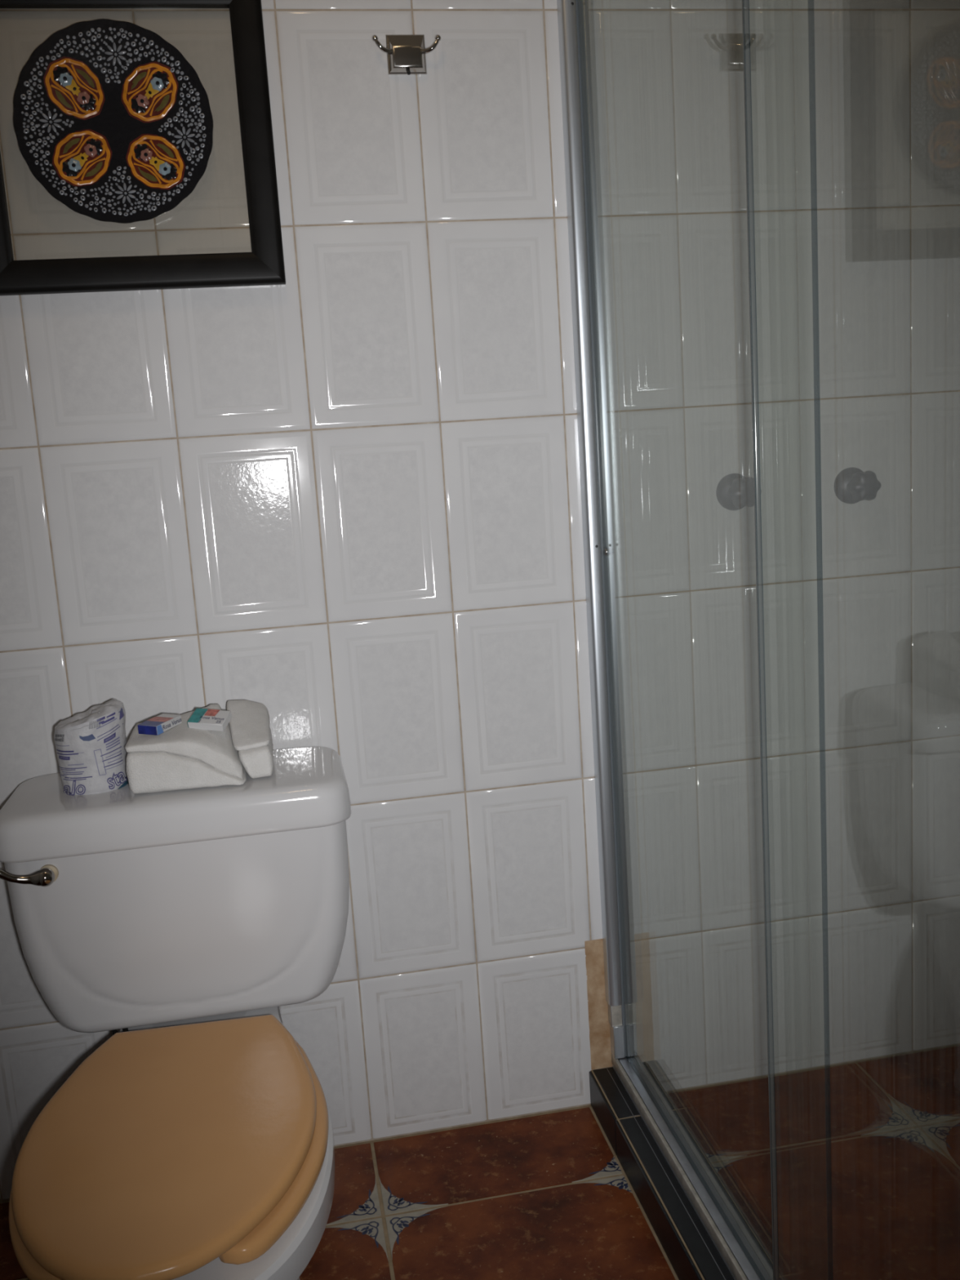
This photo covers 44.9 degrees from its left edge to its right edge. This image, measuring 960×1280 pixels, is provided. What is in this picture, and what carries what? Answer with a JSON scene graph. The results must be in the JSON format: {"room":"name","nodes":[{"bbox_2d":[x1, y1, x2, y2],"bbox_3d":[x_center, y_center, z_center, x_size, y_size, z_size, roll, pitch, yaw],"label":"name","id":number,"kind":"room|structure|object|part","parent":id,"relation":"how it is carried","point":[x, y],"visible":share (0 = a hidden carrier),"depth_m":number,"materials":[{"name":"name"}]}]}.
{"room":"bathroom","nodes":[
{"label":"bathroom","id":0,"kind":"room"},
{"bbox_2d":[0,0,959,1201],"bbox_3d":[0.002,-0.335,1.887,2.050,2.442,0.121,-5,10,-10],"label":"wall","id":1,"kind":"structure","parent":0,"point":[342,499],"depth_m":1.86,"materials":[{"name":"tile"}]},
{"bbox_2d":[0,0,285,295],"bbox_3d":[-0.513,-0.723,1.659,0.428,0.430,0.021,-5,10,-10],"label":"picture frame","id":2,"kind":"object","parent":1,"relation":"attached to","point":[264,265],"visible":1,"depth_m":1.68,"materials":[{"name":"black wood"}]},
{"bbox_2d":[13,18,213,223],"bbox_3d":[-0.517,-0.731,1.649,0.272,0.272,0.024,-5,10,-10],"label":"decorative plate","id":3,"kind":"object","parent":2,"relation":"attached to","point":[110,117],"visible":1,"depth_m":1.65,"materials":[{"name":"black ceramic"}]},
{"bbox_2d":[35,106,65,136],"bbox_3d":[-0.601,-0.727,1.630,0.039,0.039,0.001,-7,10,-18],"label":"flower","id":4,"kind":"object","parent":3,"relation":"on","point":[50,121],"depth_m":1.63,"materials":[{"name":"white paint"}]},
{"bbox_2d":[101,39,129,69],"bbox_3d":[-0.511,-0.822,1.631,0.038,0.039,0.006,-5,10,-10],"label":"flower","id":5,"kind":"object","parent":3,"relation":"on","point":[115,53],"depth_m":1.63,"materials":[{"name":"white paint"}]},
{"bbox_2d":[111,179,139,206],"bbox_3d":[-0.506,-0.638,1.660,0.038,0.039,0.007,-5,10,-10],"label":"flower","id":6,"kind":"object","parent":3,"relation":"on","point":[125,193],"depth_m":1.66,"materials":[{"name":"white paint"}]},
{"bbox_2d":[171,123,198,151],"bbox_3d":[-0.422,-0.719,1.662,0.039,0.039,0.002,-4,9,-1],"label":"flower","id":7,"kind":"object","parent":3,"relation":"on","point":[184,136],"depth_m":1.66,"materials":[{"name":"white paint"}]},
{"bbox_2d":[372,34,440,75],"bbox_3d":[-0.108,-0.863,1.712,0.102,0.060,0.027,-5,10,-10],"label":"robe hook","id":8,"kind":"object","parent":1,"relation":"attached to","point":[406,53],"visible":1,"depth_m":1.71,"materials":[{"name":"silver metal"}]},
{"bbox_3d":[-0.139,-0.871,1.701,0.039,0.024,0.011,-9,11,-30],"label":"hook arm","id":9,"kind":"part","parent":8,"relation":"part of","materials":[{"name":"silver metal"}]},
{"bbox_3d":[-0.108,-0.866,1.716,0.058,0.055,0.019,-5,10,-10],"label":"plate","id":10,"kind":"part","parent":8,"relation":"part of","materials":[{"name":"silver metal"}]},
{"bbox_3d":[-0.076,-0.877,1.712,0.039,0.024,0.011,-2,10,11],"label":"hook arm","id":11,"kind":"part","parent":8,"relation":"part of","materials":[{"name":"silver metal"}]},
{"bbox_2d":[715,473,761,510],"bbox_3d":[0.424,-0.240,1.887,0.061,0.061,0.065,-5,10,-10],"label":"shower valve","id":12,"kind":"object","parent":1,"relation":"attached to","point":[734,491],"visible":0.93,"depth_m":1.87,"materials":[{"name":"plastic"}]},
{"bbox_3d":[0.426,-0.237,1.873,0.054,0.048,0.035,-5,10,-10],"label":"handle","id":13,"kind":"part","parent":12,"relation":"part of","materials":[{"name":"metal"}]},
{"bbox_2d":[833,466,881,503],"bbox_3d":[0.628,-0.255,1.923,0.061,0.061,0.065,-5,10,-10],"label":"shower valve","id":14,"kind":"object","parent":1,"relation":"attached to","point":[851,485],"visible":1,"depth_m":1.90,"materials":[{"name":"plastic"}]},
{"bbox_3d":[0.631,-0.253,1.908,0.054,0.048,0.035,-5,10,-10],"label":"handle","id":15,"kind":"part","parent":14,"relation":"part of","materials":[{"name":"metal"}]},
{"bbox_2d":[0,1044,959,1279],"bbox_3d":[0.307,1.039,0.846,2.250,0.060,2.670,-5,10,-10],"label":"floor","id":16,"kind":"structure","parent":0,"point":[547,1195],"depth_m":1.80,"materials":[{"name":"tile"}]},
{"bbox_2d":[0,746,351,1279],"bbox_3d":[-0.370,0.588,1.483,0.487,0.703,0.786,-5,10,-10],"label":"toilet","id":17,"kind":"object","parent":16,"relation":"on","point":[196,1142],"visible":0.98,"depth_m":1.56,"materials":[{"name":"white ceramic"}]},
{"bbox_3d":[-0.611,0.316,1.553,0.080,0.039,0.025,-8,10,-22],"label":"flush lever","id":18,"kind":"part","parent":17,"relation":"part of","materials":[{"name":"silver metal"}]},
{"bbox_3d":[-0.586,0.319,1.577,0.026,0.026,0.019,-5,10,-10],"label":"lever mount","id":19,"kind":"part","parent":17,"relation":"part of","materials":[{"name":"silver metal"}]},
{"bbox_2d":[53,698,128,795],"bbox_3d":[-0.555,0.154,1.667,0.100,0.129,0.101,-5,10,-10],"label":"toilet roll","id":20,"kind":"object","parent":17,"relation":"on","point":[91,753],"visible":1,"depth_m":1.63,"materials":[{"name":"paper"}]},
{"bbox_3d":[-0.359,0.569,1.351,0.338,0.018,0.510,-5,10,-10],"label":"seat lid","id":21,"kind":"part","parent":17,"relation":"part of","materials":[{"name":"beige plastic"}]},
{"bbox_3d":[-0.439,0.231,1.695,0.487,0.061,0.243,-5,10,-10],"label":"tank lid","id":22,"kind":"part","parent":17,"relation":"part of","materials":[{"name":"white ceramic"}]},
{"bbox_3d":[-0.430,0.393,1.729,0.471,0.290,0.218,-5,10,-10],"label":"tank","id":23,"kind":"part","parent":17,"relation":"part of","materials":[{"name":"white ceramic"}]},
{"bbox_3d":[-0.356,0.763,1.496,0.351,0.354,0.754,-5,10,-10],"label":"bowl","id":24,"kind":"part","parent":17,"relation":"part of","materials":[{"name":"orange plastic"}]},
{"bbox_2d":[124,703,245,793],"bbox_3d":[-0.423,0.154,1.681,0.161,0.092,0.153,-5,10,-10],"label":"folded towel","id":25,"kind":"object","parent":17,"relation":"on","point":[182,757],"visible":0.85,"depth_m":1.61,"materials":[{"name":"white fabric"}]},
{"bbox_2d":[137,713,182,735],"bbox_3d":[-0.459,0.121,1.667,0.033,0.017,0.059,0,10,22],"label":"soap box","id":26,"kind":"object","parent":25,"relation":"on","point":[156,726],"visible":1,"depth_m":1.65,"materials":[{"name":"blue"}]},
{"bbox_2d":[146,716,173,722],"bbox_3d":[-0.459,0.114,1.667,0.032,0.001,0.021,2,14,21],"label":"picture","id":27,"kind":"object","parent":26,"relation":"on","point":[164,719],"depth_m":1.67},
{"bbox_2d":[186,708,231,731],"bbox_3d":[-0.388,0.114,1.669,0.055,0.028,0.036,-2,10,12],"label":"soap box","id":28,"kind":"object","parent":25,"relation":"on","point":[201,718],"visible":1,"depth_m":1.66,"materials":[{"name":"white cardboard"}]},
{"bbox_2d":[204,709,219,715],"bbox_3d":[-0.386,0.105,1.673,0.018,0.001,0.016,3,33,11],"label":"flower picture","id":29,"kind":"object","parent":28,"relation":"on","point":[210,712],"depth_m":1.67},
{"bbox_2d":[226,699,273,777],"bbox_3d":[-0.340,0.144,1.714,0.065,0.090,0.151,-5,10,-10],"label":"folded towel","id":30,"kind":"object","parent":17,"relation":"on","point":[250,722],"visible":0.99,"depth_m":1.67,"materials":[{"name":"white fabric"}]},
{"bbox_2d":[589,1062,784,1279],"bbox_3d":[0.451,0.953,0.926,0.108,0.069,2.300,-5,10,-10],"label":"shower curb","id":31,"kind":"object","parent":16,"relation":"on","point":[687,1245],"depth_m":1.73,"materials":[{"name":"tile"}]},
{"bbox_2d":[611,1049,773,1279],"bbox_3d":[0.449,0.898,0.968,0.045,0.025,2.198,-5,10,-10],"label":"track","id":32,"kind":"object","parent":31,"relation":"on","point":[729,1249],"visible":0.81,"depth_m":1.68,"materials":[{"name":"metal"}]},
{"bbox_2d":[556,0,833,1279],"bbox_3d":[0.253,-0.161,1.504,0.042,1.908,0.770,-5,10,-10],"label":"shower door frame","id":33,"kind":"structure","parent":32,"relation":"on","point":[573,22],"depth_m":1.82,"materials":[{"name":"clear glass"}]},
{"bbox_2d":[742,0,779,1279],"bbox_3d":[0.384,-0.019,0.776,0.007,1.853,0.966,-5,10,-10],"label":"sliding door","id":34,"kind":"structure","parent":32,"relation":"on","point":[745,3],"depth_m":1.25,"materials":[{"name":"clear glass"}]}
]}

